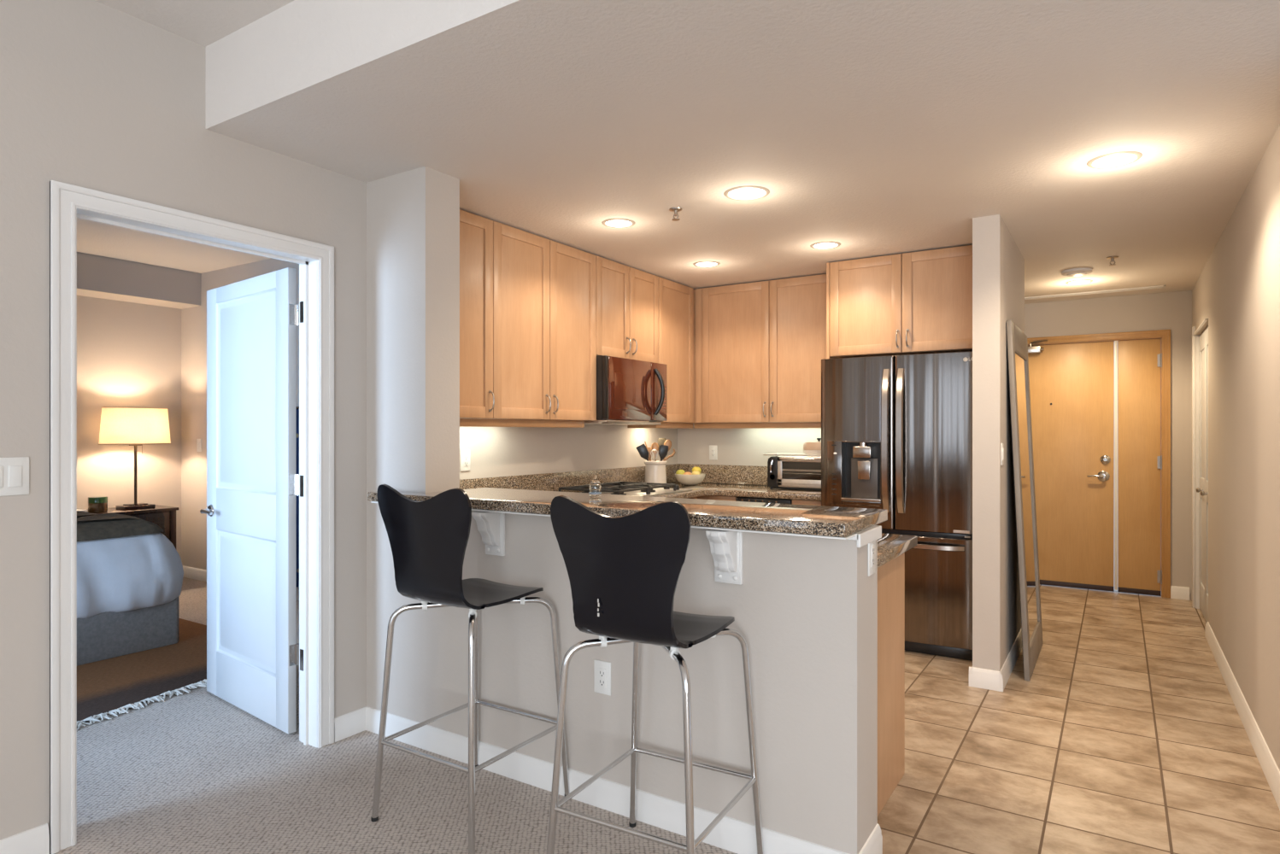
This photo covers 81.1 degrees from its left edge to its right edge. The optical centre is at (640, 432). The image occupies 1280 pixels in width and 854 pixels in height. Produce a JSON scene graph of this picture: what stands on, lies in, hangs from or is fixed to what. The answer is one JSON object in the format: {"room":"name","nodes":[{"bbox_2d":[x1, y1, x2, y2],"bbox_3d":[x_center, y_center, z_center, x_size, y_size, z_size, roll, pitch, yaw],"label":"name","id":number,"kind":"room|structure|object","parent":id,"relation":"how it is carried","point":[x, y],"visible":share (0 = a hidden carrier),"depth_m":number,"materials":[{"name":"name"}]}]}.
{"room":"apartment kitchen","nodes":[
{"label":"apartment kitchen","id":0,"kind":"room"},
{"bbox_2d":[76,295,181,559],"bbox_3d":[-5.652,-0.046,4.732,0.120,2.743,5.395,0,0,33],"label":"wall","id":1,"kind":"structure","parent":0,"point":[129,354],"depth_m":6.49,"materials":[{"name":"paint"}]},
{"bbox_2d":[182,565,299,600],"bbox_3d":[-3.719,1.276,3.931,4.000,0.098,4.425,0,0,33],"label":"baseboard","id":2,"kind":"structure","parent":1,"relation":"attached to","point":[189,572],"depth_m":6.70,"materials":[{"name":"white wood"}]},
{"bbox_2d":[76,252,200,309],"bbox_3d":[-5.260,-1.274,4.915,0.344,0.288,4.425,0,0,33],"label":"soffit","id":3,"kind":"structure","parent":0,"point":[97,277],"depth_m":6.26,"materials":[{"name":"paint"}]},
{"bbox_2d":[0,0,366,840],"bbox_3d":[-2.861,-0.046,0.883,0.116,2.743,5.910,0,0,33],"label":"wall","id":4,"kind":"structure","parent":0,"point":[95,95],"depth_m":2.44,"materials":[{"name":"paint"}]},
{"bbox_2d":[0,457,29,496],"bbox_3d":[-1.912,0.135,2.254,0.010,0.116,0.118,0,0,33],"label":"light switch","id":5,"kind":"object","parent":4,"relation":"attached to","point":[14,471],"visible":1,"depth_m":2.27,"materials":[{"name":"white plastic"}]},
{"bbox_2d":[49,180,334,853],"bbox_3d":[-1.635,0.268,2.804,0.152,2.115,1.003,0,0,33],"label":"door frame","id":6,"kind":"structure","parent":4,"relation":"attached to","point":[68,202],"depth_m":2.70,"materials":[{"name":"white wood"}]},
{"bbox_2d":[199,267,303,734],"bbox_3d":[-1.804,0.299,3.494,0.980,2.028,0.158,0,0,39],"label":"door","id":7,"kind":"structure","parent":4,"relation":"in","point":[253,479],"depth_m":3.45,"materials":[{"name":"white paint"}]},
{"bbox_2d":[0,706,882,853],"bbox_3d":[-1.782,1.276,0.411,2.211,0.098,5.975,0,0,33],"label":"baseboard","id":8,"kind":"structure","parent":4,"relation":"attached to","point":[731,835],"depth_m":2.59,"materials":[{"name":"white wood"}]},
{"bbox_2d":[76,0,293,273],"bbox_3d":[-1.987,-1.496,1.209,10.150,0.157,7.400,0,0,33],"label":"ceiling","id":9,"kind":"structure","parent":0,"point":[202,22],"depth_m":5.10,"materials":[{"name":"paint"}]},
{"bbox_2d":[181,258,299,587],"bbox_3d":[-2.469,-0.046,5.829,4.065,2.743,0.120,0,0,33],"label":"wall","id":10,"kind":"structure","parent":0,"point":[194,319],"depth_m":6.72,"materials":[{"name":"paint"}]},
{"bbox_2d":[196,439,201,452],"bbox_3d":[-3.948,0.120,6.696,0.072,0.116,0.010,0,0,33],"label":"light switch","id":11,"kind":"object","parent":10,"relation":"attached to","point":[198,441],"visible":1,"depth_m":6.69,"materials":[{"name":"white plastic"}]},
{"bbox_2d":[296,406,299,587],"bbox_3d":[-2.595,0.504,5.785,0.900,1.402,0.089,0,0,33],"label":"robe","id":12,"kind":"object","parent":10,"relation":"hanging from","point":[297,408],"visible":0.02,"depth_m":5.80,"materials":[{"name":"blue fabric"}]},
{"bbox_2d":[366,166,459,722],"bbox_3d":[-1.157,0.105,3.416,0.734,2.440,0.193,0,0,33],"label":"wall column","id":13,"kind":"structure","parent":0,"point":[413,216],"depth_m":3.23,"materials":[{"name":"paint"}]},
{"bbox_2d":[459,424,677,479],"bbox_3d":[-0.541,0.105,4.956,0.115,2.440,3.067,0,0,33],"label":"wall","id":14,"kind":"structure","parent":0,"point":[495,451],"depth_m":4.84,"materials":[{"name":"paint"}]},
{"bbox_2d":[460,450,470,471],"bbox_3d":[-0.971,0.160,4.167,0.008,0.116,0.072,0,0,33],"label":"wall outlet","id":15,"kind":"object","parent":14,"relation":"attached to","point":[465,455],"visible":1,"depth_m":4.16,"materials":[{"name":"white plastic"}]},
{"bbox_2d":[463,454,468,466],"bbox_3d":[-0.970,0.160,4.167,0.005,0.066,0.033,0,0,33],"label":"receptacle","id":16,"kind":"object","parent":15,"relation":"attached to","point":[466,456],"depth_m":4.17,"materials":[{"name":"white plastic"}]},
{"bbox_2d":[459,209,494,418],"bbox_3d":[-1.027,-0.589,3.763,0.350,1.037,0.529,0,0,33],"label":"upper cabinet","id":17,"kind":"object","parent":14,"relation":"attached to","point":[477,398],"visible":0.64,"depth_m":3.81,"materials":[{"name":"brown wood"}]},
{"bbox_2d":[486,221,596,421],"bbox_3d":[-0.637,-0.589,4.374,0.350,1.037,0.916,0,0,33],"label":"upper cabinet","id":18,"kind":"object","parent":14,"relation":"attached to","point":[544,290],"visible":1,"depth_m":4.25,"materials":[{"name":"brown wood"}]},
{"bbox_2d":[459,463,678,493],"bbox_3d":[-0.486,0.336,4.912,0.020,0.146,2.998,0,0,33],"label":"backsplash","id":19,"kind":"structure","parent":14,"relation":"attached to","point":[544,482],"depth_m":4.86,"materials":[{"name":"stone"}]},
{"bbox_2d":[596,255,658,363],"bbox_3d":[-0.187,-0.795,5.079,0.350,0.624,0.754,0,0,33],"label":"upper cabinet","id":20,"kind":"object","parent":14,"relation":"attached to","point":[627,297],"visible":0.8,"depth_m":4.96,"materials":[{"name":"brown wood"}]},
{"bbox_2d":[584,355,666,425],"bbox_3d":[-0.145,-0.265,5.049,0.443,0.428,0.756,0,0,33],"label":"microwave","id":21,"kind":"object","parent":20,"relation":"attached to","point":[629,391],"visible":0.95,"depth_m":4.87,"materials":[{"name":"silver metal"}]},
{"bbox_2d":[658,276,694,423],"bbox_3d":[0.222,-0.589,5.752,0.315,1.037,0.815,0,0,33],"label":"upper cabinet","id":22,"kind":"object","parent":14,"relation":"attached to","point":[676,301],"visible":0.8,"depth_m":5.57,"materials":[{"name":"brown wood"}]},
{"bbox_2d":[627,422,692,428],"bbox_3d":[0.161,-0.048,5.654,0.248,0.041,0.555,0,0,33],"label":"rail","id":23,"kind":"object","parent":22,"relation":"attached to","point":[678,425],"visible":0.66,"depth_m":5.49,"materials":[{"name":"brown wood"}]},
{"bbox_2d":[425,510,877,853],"bbox_3d":[-0.078,0.819,2.740,1.812,1.012,0.215,0,0,33],"label":"wall","id":24,"kind":"structure","parent":0,"point":[805,609],"depth_m":2.40,"materials":[{"name":"paint"}]},
{"bbox_2d":[471,510,504,556],"bbox_3d":[-0.589,0.393,2.876,0.096,0.175,0.106,0,0,33],"label":"corbel","id":25,"kind":"object","parent":24,"relation":"attached to","point":[490,525],"visible":0.94,"depth_m":2.87,"materials":[{"name":"white wood"}]},
{"bbox_2d":[593,659,610,695],"bbox_3d":[-0.132,0.868,2.642,0.072,0.116,0.008,0,0,33],"label":"wall outlet","id":26,"kind":"object","parent":24,"relation":"attached to","point":[601,669],"visible":1,"depth_m":2.64,"materials":[{"name":"white plastic"}]},
{"bbox_2d":[598,668,605,687],"bbox_3d":[-0.133,0.868,2.641,0.033,0.066,0.005,0,0,33],"label":"receptacle","id":27,"kind":"object","parent":26,"relation":"attached to","point":[601,672],"depth_m":2.64,"materials":[{"name":"white plastic"}]},
{"bbox_2d":[370,501,881,547],"bbox_3d":[-0.189,0.314,2.754,2.038,0.039,0.331,0,0,33],"label":"trim","id":28,"kind":"structure","parent":24,"relation":"attached to","point":[866,537],"depth_m":2.23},
{"bbox_2d":[367,487,887,537],"bbox_3d":[-0.170,0.274,2.815,2.044,0.038,0.462,0,0,33],"label":"countertop","id":29,"kind":"structure","parent":28,"relation":"on","point":[804,519],"depth_m":2.48,"materials":[{"name":"stone"}]},
{"bbox_2d":[588,475,601,497],"bbox_3d":[-0.175,0.211,2.923,0.050,0.086,0.050,0,0,33],"label":"glass bottle","id":30,"kind":"object","parent":29,"relation":"on","point":[595,488],"visible":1,"depth_m":2.91,"materials":[{"name":"white"}]},
{"bbox_2d":[705,529,743,585],"bbox_3d":[0.257,0.393,2.336,0.096,0.175,0.106,0,0,33],"label":"corbel","id":31,"kind":"object","parent":24,"relation":"attached to","point":[726,547],"visible":0.9,"depth_m":2.34,"materials":[{"name":"white wood"}]},
{"bbox_2d":[868,540,875,576],"bbox_3d":[0.708,0.377,2.279,0.008,0.116,0.072,0,0,33],"label":"wall outlet","id":32,"kind":"object","parent":24,"relation":"attached to","point":[871,547],"visible":0.9,"depth_m":2.26,"materials":[{"name":"white plastic"}]},
{"bbox_2d":[871,544,874,567],"bbox_3d":[0.709,0.377,2.279,0.005,0.066,0.033,0,0,33],"label":"receptacle","id":33,"kind":"object","parent":32,"relation":"attached to","point":[872,545],"depth_m":2.28,"materials":[{"name":"white plastic"}]},
{"bbox_2d":[49,577,1279,853],"bbox_3d":[-0.973,1.375,2.798,10.150,0.100,11.170,0,0,33],"label":"floor","id":34,"kind":"structure","parent":0,"point":[1126,734],"depth_m":2.87,"materials":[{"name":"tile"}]},
{"bbox_2d":[85,504,178,549],"bbox_3d":[-4.357,0.985,6.180,0.475,0.680,0.810,0,0,33],"label":"nightstand","id":35,"kind":"object","parent":34,"relation":"on","point":[164,517],"visible":0.23,"depth_m":6.29,"materials":[{"name":"brown wood"}]},
{"bbox_2d":[76,509,88,512],"bbox_3d":[-4.433,0.628,5.861,0.140,0.030,0.130,0,0,33],"label":"book","id":36,"kind":"object","parent":35,"relation":"on","point":[78,510],"visible":0.26,"depth_m":5.86,"materials":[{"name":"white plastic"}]},
{"bbox_2d":[88,496,107,513],"bbox_3d":[-4.353,0.583,6.005,0.132,0.122,0.132,0,0,33],"label":"candle jar","id":37,"kind":"object","parent":35,"relation":"on","point":[96,504],"visible":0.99,"depth_m":5.95,"materials":[{"name":"green glass"}]},
{"bbox_2d":[98,406,170,510],"bbox_3d":[-4.242,0.221,6.290,0.384,0.848,0.531,0,0,33],"label":"table lamp","id":38,"kind":"object","parent":35,"relation":"on","point":[131,426],"visible":1,"depth_m":6.15,"materials":[{"name":"beige fabric"}]},
{"bbox_2d":[76,618,206,730],"bbox_3d":[-3.490,1.310,4.131,2.590,0.028,2.518,0,0,26],"label":"rug","id":39,"kind":"object","parent":34,"relation":"on","point":[112,686],"visible":0.36,"depth_m":4.01,"materials":[{"name":"brown fabric"}]},
{"bbox_2d":[76,533,183,666],"bbox_3d":[-4.197,0.925,4.565,2.330,0.774,1.769,0,0,33],"label":"bed","id":40,"kind":"object","parent":39,"relation":"on","point":[129,588],"visible":0.47,"depth_m":4.38,"materials":[{"name":"grey fabric"}]},
{"bbox_2d":[76,510,163,541],"bbox_3d":[-4.194,0.570,4.562,2.076,0.104,1.522,0,0,33],"label":"throw blanket","id":41,"kind":"object","parent":40,"relation":"on","point":[90,526],"visible":0.48,"depth_m":4.46,"materials":[{"name":"grey fabric"}]},
{"bbox_2d":[76,533,183,618],"bbox_3d":[-4.195,0.795,4.564,2.324,0.516,1.760,0,0,33],"label":"duvet","id":42,"kind":"object","parent":40,"relation":"on","point":[118,577],"depth_m":4.37,"materials":[{"name":"white fabric"}]},
{"bbox_2d":[370,484,569,853],"bbox_3d":[-0.586,0.750,2.627,0.480,1.150,0.513,0,0,32],"label":"bar stool","id":43,"kind":"object","parent":34,"relation":"on","point":[428,539],"visible":0.99,"depth_m":2.46,"materials":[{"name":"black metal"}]},
{"bbox_2d":[546,495,763,853],"bbox_3d":[0.052,0.750,2.189,0.480,1.150,0.513,0,0,30],"label":"bar stool","id":44,"kind":"object","parent":34,"relation":"on","point":[624,572],"visible":1,"depth_m":2.01,"materials":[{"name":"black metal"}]},
{"bbox_2d":[697,495,738,501],"bbox_3d":[0.484,0.888,5.697,0.805,0.873,0.614,0,0,33],"label":"base cabinet","id":45,"kind":"object","parent":34,"relation":"on","point":[705,497],"visible":0.09,"depth_m":5.33,"materials":[{"name":"brown wood"}]},
{"bbox_2d":[736,496,792,504],"bbox_3d":[0.995,0.879,5.371,0.402,0.852,0.595,0,0,33],"label":"dishwasher","id":46,"kind":"object","parent":34,"relation":"on","point":[739,498],"visible":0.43,"depth_m":5.12,"materials":[{"name":"black plastic"}]},
{"bbox_2d":[792,499,821,505],"bbox_3d":[1.266,0.888,5.198,0.236,0.873,0.614,0,0,33],"label":"base cabinet","id":47,"kind":"object","parent":34,"relation":"on","point":[794,502],"visible":0.02,"depth_m":4.98,"materials":[{"name":"brown wood"}]},
{"bbox_2d":[877,552,904,816],"bbox_3d":[0.134,0.888,3.123,1.745,0.874,0.652,0,0,33],"label":"base cabinet","id":48,"kind":"object","parent":34,"relation":"on","point":[890,575],"visible":0.19,"depth_m":2.71,"materials":[{"name":"brown wood"}]},
{"bbox_2d":[821,351,972,661],"bbox_3d":[1.709,0.429,4.791,0.915,1.783,0.804,0,0,33],"label":"refrigerator","id":49,"kind":"object","parent":34,"relation":"on","point":[896,431],"visible":0.68,"depth_m":4.43,"materials":[{"name":"silver metal"}]},
{"bbox_2d":[1005,320,1043,681],"bbox_3d":[2.243,0.362,4.349,0.116,1.929,0.825,0,0,33],"label":"leaning mirror","id":50,"kind":"object","parent":34,"relation":"on","point":[1031,628],"visible":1,"depth_m":4.23,"materials":[{"name":"clear glass"}]},
{"bbox_3d":[-0.695,0.888,4.023,0.619,0.873,1.275,0,0,33],"label":"base cabinet","id":51,"kind":"object","parent":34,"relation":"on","visible":0},
{"bbox_2d":[651,481,917,568],"bbox_3d":[0.515,0.430,4.272,2.398,0.040,3.000,0,0,33],"label":"countertop","id":52,"kind":"structure","parent":51,"relation":"on","point":[890,546],"depth_m":5.05,"materials":[{"name":"stone"}]},
{"bbox_2d":[557,481,692,496],"bbox_3d":[-0.089,0.380,4.980,0.510,0.060,0.900,0,0,33],"label":"gas cooktop","id":53,"kind":"object","parent":52,"relation":"in","point":[614,488],"visible":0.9,"depth_m":4.88,"materials":[{"name":"metal"}]},
{"bbox_2d":[644,460,667,483],"bbox_3d":[0.117,0.313,5.620,0.176,0.194,0.176,0,0,33],"label":"utensil crock","id":54,"kind":"object","parent":52,"relation":"on","point":[655,472],"visible":0.74,"depth_m":5.55,"materials":[{"name":"white ceramic"}]},
{"bbox_2d":[635,443,648,461],"bbox_3d":[0.061,0.235,5.618,0.183,0.296,0.013,0,0,-1],"label":"slotted turner","id":55,"kind":"object","parent":54,"relation":"in","point":[642,449],"visible":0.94,"depth_m":5.61,"materials":[{"name":"black plastic"}]},
{"bbox_2d":[645,447,651,461],"bbox_3d":[0.064,0.247,5.614,0.052,0.266,0.032,0,0,-1],"label":"wooden paddle","id":56,"kind":"object","parent":54,"relation":"in","point":[649,449],"visible":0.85,"depth_m":5.62,"materials":[{"name":"brown wood"}]},
{"bbox_2d":[650,449,657,461],"bbox_3d":[0.106,0.255,5.573,0.058,0.251,0.058,0,0,33],"label":"wire whisk","id":57,"kind":"object","parent":54,"relation":"in","point":[653,458],"visible":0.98,"depth_m":5.57,"materials":[{"name":"metal"}]},
{"bbox_2d":[651,442,658,461],"bbox_3d":[0.113,0.230,5.637,0.060,0.300,0.021,0,0,6],"label":"wooden spoon","id":58,"kind":"object","parent":54,"relation":"in","point":[654,446],"visible":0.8,"depth_m":5.63,"materials":[{"name":"brown wood"}]},
{"bbox_2d":[657,438,666,460],"bbox_3d":[0.168,0.213,5.667,0.068,0.336,0.034,0,0,-25],"label":"spatula","id":59,"kind":"object","parent":54,"relation":"in","point":[660,441],"visible":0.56,"depth_m":5.66,"materials":[{"name":"beige wood"}]},
{"bbox_2d":[658,445,668,461],"bbox_3d":[0.171,0.238,5.584,0.084,0.286,0.012,0,0,5],"label":"spatula","id":60,"kind":"object","parent":54,"relation":"in","point":[663,449],"visible":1,"depth_m":5.58,"materials":[{"name":"black plastic"}]},
{"bbox_2d":[663,440,671,461],"bbox_3d":[0.188,0.220,5.630,0.105,0.323,0.018,0,0,-3],"label":"wooden spoon","id":61,"kind":"object","parent":54,"relation":"in","point":[667,443],"visible":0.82,"depth_m":5.63,"materials":[{"name":"brown wood"}]},
{"bbox_2d":[663,448,675,461],"bbox_3d":[0.178,0.255,5.626,0.182,0.257,0.020,0,0,4],"label":"ladle","id":62,"kind":"object","parent":54,"relation":"in","point":[674,452],"visible":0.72,"depth_m":5.62,"materials":[{"name":"brown wood"}]},
{"bbox_2d":[674,473,705,485],"bbox_3d":[0.389,0.368,5.814,0.244,0.084,0.244,0,0,33],"label":"fruit bowl","id":63,"kind":"object","parent":52,"relation":"on","point":[683,479],"visible":0.95,"depth_m":5.73,"materials":[{"name":"white ceramic"}]},
{"bbox_2d":[675,469,685,475],"bbox_3d":[0.317,0.324,5.824,0.074,0.069,0.073,0,0,33],"label":"apple","id":64,"kind":"object","parent":63,"relation":"in","point":[678,472],"visible":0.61,"depth_m":5.80,"materials":[{"name":"yellow food"}]},
{"bbox_2d":[691,470,700,475],"bbox_3d":[0.431,0.329,5.772,0.072,0.067,0.071,0,0,33],"label":"apple","id":65,"kind":"object","parent":63,"relation":"in","point":[695,472],"visible":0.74,"depth_m":5.75,"materials":[{"name":"yellow food"}]},
{"bbox_2d":[692,466,701,473],"bbox_3d":[0.441,0.302,5.840,0.074,0.069,0.073,0,0,33],"label":"apple","id":66,"kind":"object","parent":63,"relation":"in","point":[696,468],"visible":0.61,"depth_m":5.82,"materials":[{"name":"yellow food"}]},
{"bbox_2d":[767,455,821,490],"bbox_3d":[1.170,0.290,5.332,0.445,0.240,0.352,0,0,33],"label":"toaster oven","id":67,"kind":"object","parent":52,"relation":"on","point":[790,472],"visible":0.6,"depth_m":5.23,"materials":[{"name":"metal"}]},
{"bbox_2d":[763,453,821,456],"bbox_3d":[1.145,0.164,5.373,0.453,0.010,0.256,0,0,33],"label":"baking tray","id":68,"kind":"object","parent":67,"relation":"on","point":[783,455],"visible":0.58,"depth_m":5.31,"materials":[{"name":"metal"}]},
{"bbox_2d":[802,437,821,454],"bbox_3d":[1.264,0.100,5.279,0.233,0.118,0.166,0,0,33],"label":"lidded dish","id":69,"kind":"object","parent":68,"relation":"on","point":[809,448],"visible":0.59,"depth_m":5.23,"materials":[{"name":"beige ceramic"}]},
{"bbox_2d":[205,0,1279,304],"bbox_3d":[2.208,-1.345,3.858,5.930,0.460,5.960,0,0,33],"label":"ceiling","id":70,"kind":"structure","parent":0,"point":[873,128],"depth_m":2.67,"materials":[{"name":"paint"}]},
{"bbox_2d":[601,217,635,228],"bbox_3d":[-0.114,-1.109,3.989,0.180,0.012,0.180,0,0,33],"label":"recessed light","id":71,"kind":"object","parent":70,"relation":"in","point":[617,222],"visible":1,"depth_m":3.97,"materials":[{"name":"white glass"}]},
{"bbox_2d":[669,207,682,221],"bbox_3d":[0.179,-1.088,3.744,0.068,0.054,0.068,0,0,33],"label":"sprinkler","id":72,"kind":"object","parent":70,"relation":"attached to","point":[675,210],"visible":1,"depth_m":3.73,"materials":[{"name":"silver metal"}]},
{"bbox_2d":[692,260,720,267],"bbox_3d":[0.442,-1.109,4.962,0.180,0.012,0.180,0,0,33],"label":"recessed light","id":73,"kind":"object","parent":70,"relation":"in","point":[706,263],"visible":1,"depth_m":4.93,"materials":[{"name":"white glass"}]},
{"bbox_2d":[723,185,769,200],"bbox_3d":[0.498,-1.109,3.489,0.214,0.012,0.214,0,0,33],"label":"recessed light","id":74,"kind":"object","parent":70,"relation":"in","point":[745,192],"visible":1,"depth_m":3.46,"materials":[{"name":"white glass"}]},
{"bbox_2d":[810,241,840,249],"bbox_3d":[1.107,-1.109,4.463,0.180,0.012,0.180,0,0,33],"label":"recessed light","id":75,"kind":"object","parent":70,"relation":"in","point":[820,245],"visible":1,"depth_m":4.44,"materials":[{"name":"white glass"}]},
{"bbox_2d":[1061,268,1092,276],"bbox_3d":[3.023,-1.097,5.177,0.190,0.035,0.190,0,0,33],"label":"ceiling light","id":76,"kind":"object","parent":70,"relation":"attached to","point":[1076,272],"visible":1,"depth_m":5.13,"materials":[{"name":"white glass"}]},
{"bbox_2d":[1065,279,1093,284],"bbox_3d":[3.262,-1.109,5.554,0.180,0.012,0.180,0,0,33],"label":"recessed light","id":77,"kind":"object","parent":70,"relation":"in","point":[1080,281],"visible":1,"depth_m":5.52,"materials":[{"name":"white glass"}]},
{"bbox_2d":[1024,285,1165,299],"bbox_3d":[3.378,-1.111,6.119,1.510,0.008,0.090,0,0,33],"label":"crown molding","id":78,"kind":"structure","parent":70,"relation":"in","point":[1159,286],"depth_m":5.95,"materials":[{"name":"white wood"}]},
{"bbox_2d":[1106,256,1118,266],"bbox_3d":[3.013,-1.088,4.768,0.068,0.054,0.068,0,0,33],"label":"sprinkler","id":79,"kind":"object","parent":70,"relation":"attached to","point":[1112,258],"visible":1,"depth_m":4.76,"materials":[{"name":"silver metal"}]},
{"bbox_2d":[1086,151,1142,169],"bbox_3d":[1.942,-1.109,3.062,0.194,0.012,0.194,0,0,33],"label":"recessed light","id":80,"kind":"object","parent":70,"relation":"in","point":[1120,158],"visible":1,"depth_m":3.04,"materials":[{"name":"white glass"}]},
{"bbox_2d":[677,290,1191,600],"bbox_3d":[2.409,0.105,6.055,3.675,2.440,2.040,0,0,33],"label":"wall","id":81,"kind":"structure","parent":0,"point":[1172,311],"depth_m":5.95,"materials":[{"name":"paint"}]},
{"bbox_2d":[709,446,716,460],"bbox_3d":[0.587,0.167,6.003,0.072,0.116,0.008,0,0,33],"label":"wall outlet","id":82,"kind":"object","parent":81,"relation":"attached to","point":[713,449],"visible":1,"depth_m":6.00,"materials":[{"name":"white plastic"}]},
{"bbox_2d":[710,448,715,457],"bbox_3d":[0.586,0.167,6.002,0.033,0.066,0.005,0,0,33],"label":"receptacle","id":83,"kind":"object","parent":82,"relation":"attached to","point":[713,450],"depth_m":6.00,"materials":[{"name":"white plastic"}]},
{"bbox_2d":[678,463,767,485],"bbox_3d":[0.927,0.336,5.777,1.430,0.146,0.020,0,0,33],"label":"backsplash","id":84,"kind":"structure","parent":81,"relation":"attached to","point":[754,475],"depth_m":5.89,"materials":[{"name":"stone"}]},
{"bbox_2d":[694,274,826,428],"bbox_3d":[0.964,-0.567,5.586,1.174,1.080,0.302,0,0,33],"label":"upper cabinet","id":85,"kind":"object","parent":81,"relation":"attached to","point":[760,347],"depth_m":5.50,"materials":[{"name":"brown wood"}]},
{"bbox_2d":[826,245,972,358],"bbox_3d":[1.777,-0.791,4.871,0.962,0.632,0.632,0,0,33],"label":"upper cabinet","id":86,"kind":"object","parent":81,"relation":"attached to","point":[921,302],"visible":0.79,"depth_m":4.64,"materials":[{"name":"brown wood"}]},
{"bbox_2d":[1027,338,1162,596],"bbox_3d":[3.666,0.266,6.295,1.226,2.108,0.172,0,0,33],"label":"door","id":87,"kind":"structure","parent":81,"relation":"in","point":[1095,407],"depth_m":6.25,"materials":[{"name":"brown wood"}]},
{"bbox_2d":[1027,329,1170,598],"bbox_3d":[3.691,0.255,6.366,1.344,2.141,0.136,0,0,33],"label":"door frame","id":88,"kind":"structure","parent":81,"relation":"attached to","point":[1165,335],"depth_m":5.98,"materials":[{"name":"brown wood"}]},
{"bbox_2d":[1170,586,1189,600],"bbox_3d":[4.276,1.276,5.921,0.121,0.098,0.016,0,0,33],"label":"baseboard","id":89,"kind":"structure","parent":81,"relation":"attached to","point":[1179,593],"depth_m":5.92,"materials":[{"name":"white wood"}]},
{"bbox_2d":[972,214,1024,671],"bbox_3d":[2.111,0.105,4.371,0.130,2.440,1.200,0,0,33],"label":"wall partition","id":90,"kind":"structure","parent":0,"point":[998,263],"depth_m":3.88,"materials":[{"name":"paint"}]},
{"bbox_2d":[968,629,1022,692],"bbox_3d":[2.107,1.276,4.364,0.162,0.098,1.216,0,0,33],"label":"baseboard","id":91,"kind":"structure","parent":90,"relation":"attached to","point":[981,678],"depth_m":3.88,"materials":[{"name":"white wood"}]},
{"bbox_2d":[1000,442,1004,465],"bbox_3d":[1.882,0.115,3.882,0.010,0.116,0.072,0,0,33],"label":"light switch","id":92,"kind":"object","parent":90,"relation":"attached to","point":[1002,443],"visible":1,"depth_m":3.86,"materials":[{"name":"white plastic"}]},
{"bbox_2d":[1191,123,1279,770],"bbox_3d":[3.216,0.105,3.998,0.130,2.440,4.400,0,0,33],"label":"wall","id":93,"kind":"structure","parent":0,"point":[1237,289],"depth_m":3.38,"materials":[{"name":"paint"}]},
{"bbox_2d":[1191,318,1208,609],"bbox_3d":[3.978,0.265,5.235,0.117,2.120,1.005,0,0,33],"label":"door frame","id":94,"kind":"structure","parent":93,"relation":"attached to","point":[1195,339],"depth_m":5.61,"materials":[{"name":"white wood"}]},
{"bbox_2d":[1196,327,1208,622],"bbox_3d":[3.936,0.300,5.213,0.072,2.030,0.913,0,0,33],"label":"door","id":95,"kind":"structure","parent":93,"relation":"in","point":[1203,490],"depth_m":5.30,"materials":[{"name":"white paint"}]},
{"bbox_2d":[1204,622,1279,810],"bbox_3d":[2.818,1.276,3.510,0.016,0.098,3.150,0,0,33],"label":"baseboard","id":96,"kind":"structure","parent":93,"relation":"attached to","point":[1271,772],"depth_m":3.28,"materials":[{"name":"white wood"}]},
{"bbox_3d":[-1.103,-0.046,4.076,0.355,2.743,1.365,0,0,33],"label":"wall","id":97,"kind":"structure","parent":0,"visible":0},
{"bbox_2d":[459,418,584,428],"bbox_3d":[-0.816,-0.048,4.123,0.248,0.041,1.362,0,0,33],"label":"rail","id":98,"kind":"object","parent":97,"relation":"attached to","point":[463,422],"visible":0.77,"depth_m":4.13,"materials":[{"name":"brown wood"}]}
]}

